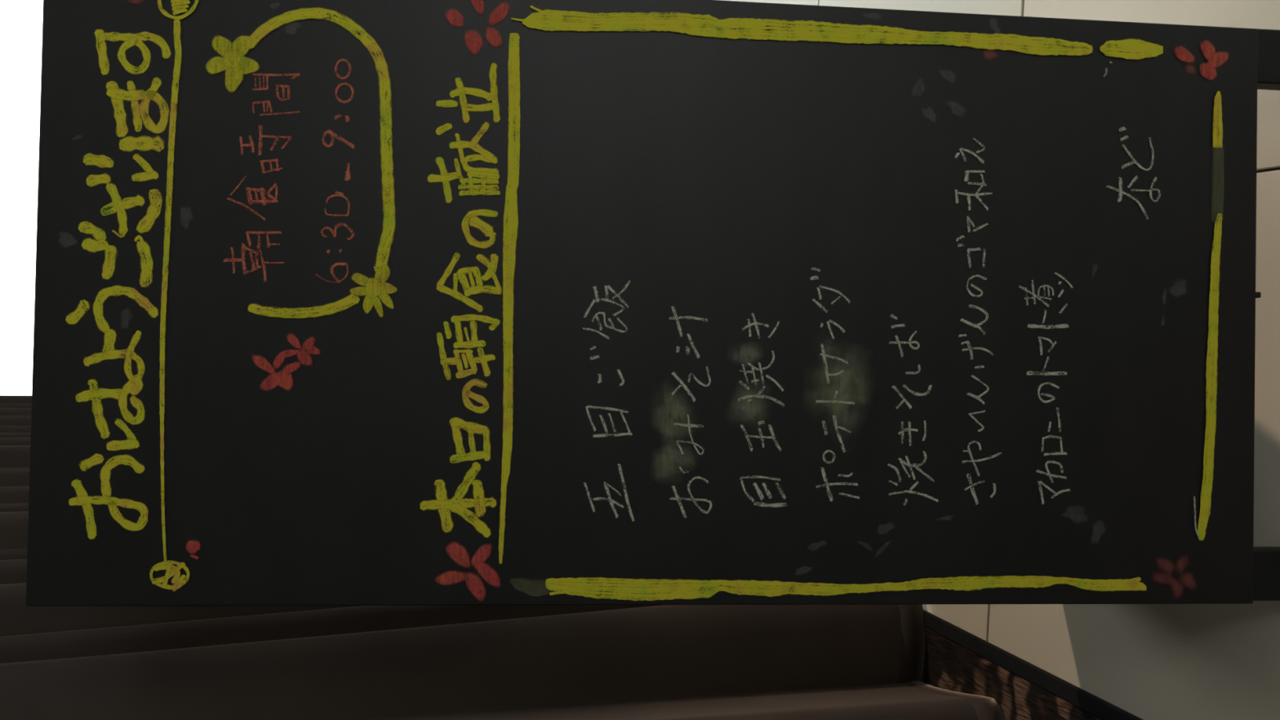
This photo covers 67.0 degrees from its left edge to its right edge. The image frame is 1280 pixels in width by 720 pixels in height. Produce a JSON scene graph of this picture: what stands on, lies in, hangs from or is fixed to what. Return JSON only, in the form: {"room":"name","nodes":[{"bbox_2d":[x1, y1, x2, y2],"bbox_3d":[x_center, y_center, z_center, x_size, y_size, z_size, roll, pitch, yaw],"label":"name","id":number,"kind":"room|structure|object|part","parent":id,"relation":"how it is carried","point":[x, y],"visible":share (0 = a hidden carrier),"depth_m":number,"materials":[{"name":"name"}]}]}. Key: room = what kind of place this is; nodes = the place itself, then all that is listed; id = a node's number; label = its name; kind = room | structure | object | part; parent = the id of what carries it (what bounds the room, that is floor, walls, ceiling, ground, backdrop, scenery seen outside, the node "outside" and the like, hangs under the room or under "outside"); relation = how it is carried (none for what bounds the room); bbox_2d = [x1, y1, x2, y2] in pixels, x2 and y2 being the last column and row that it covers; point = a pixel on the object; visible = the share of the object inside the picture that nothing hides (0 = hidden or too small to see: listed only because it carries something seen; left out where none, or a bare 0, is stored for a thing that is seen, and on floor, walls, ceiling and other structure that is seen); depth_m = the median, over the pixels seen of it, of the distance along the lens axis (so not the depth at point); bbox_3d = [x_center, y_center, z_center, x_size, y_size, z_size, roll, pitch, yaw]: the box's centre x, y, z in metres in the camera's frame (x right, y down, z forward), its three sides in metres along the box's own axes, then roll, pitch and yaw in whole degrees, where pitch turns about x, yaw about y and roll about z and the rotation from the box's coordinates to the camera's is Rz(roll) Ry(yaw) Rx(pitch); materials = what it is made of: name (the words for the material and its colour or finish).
{"room":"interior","nodes":[
{"label":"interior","id":0,"kind":"room"},
{"bbox_2d":[721,0,1279,719],"bbox_3d":[0.880,-0.198,0.669,6.000,0.050,5.500,-1,87,70],"label":"wall","id":1,"kind":"structure","parent":0,"point":[1148,661],"depth_m":1.18,"materials":[{"name":"paint"}]},
{"bbox_2d":[26,0,1279,606],"bbox_3d":[0.068,-0.060,0.990,0.382,1.249,0.604,-1,87,70],"label":"sign","id":2,"kind":"object","parent":1,"relation":"on","point":[336,302],"visible":1,"depth_m":0.95,"materials":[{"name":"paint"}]},
{"bbox_3d":[0.083,-0.333,0.982,0.353,1.234,0.058,-1,87,70],"label":"leg","id":3,"kind":"part","parent":2,"relation":"part of","materials":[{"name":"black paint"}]},
{"bbox_3d":[0.072,0.214,0.973,0.353,1.234,0.053,-1,87,70],"label":"leg","id":4,"kind":"part","parent":2,"relation":"part of","materials":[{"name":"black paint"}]},
{"bbox_2d":[920,609,1142,719],"bbox_3d":[0.473,1.428,1.591,1.725,0.008,2.000,11,99,70],"label":"carpet","id":5,"kind":"object","parent":1,"relation":"on","point":[955,659],"visible":0.12,"depth_m":1.45,"materials":[{"name":"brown carpet fabric"}]},
{"bbox_3d":[-1.636,-0.260,-0.236,6.220,0.100,5.700,-1,87,70],"label":"ceiling","id":6,"kind":"structure","parent":0,"visible":0},
{"bbox_3d":[-1.894,0.827,0.778,0.030,0.160,2.150,-1,87,70],"label":"rail","id":7,"kind":"object","parent":6,"relation":"attached to","visible":0},
{"bbox_2d":[0,395,1004,719],"bbox_3d":[-0.629,0.843,1.119,0.362,2.412,1.721,-37,54,65],"label":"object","id":8,"kind":"object","parent":7,"relation":"hanging from","point":[473,662],"visible":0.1,"depth_m":1.37,"materials":[{"name":"fabric"}]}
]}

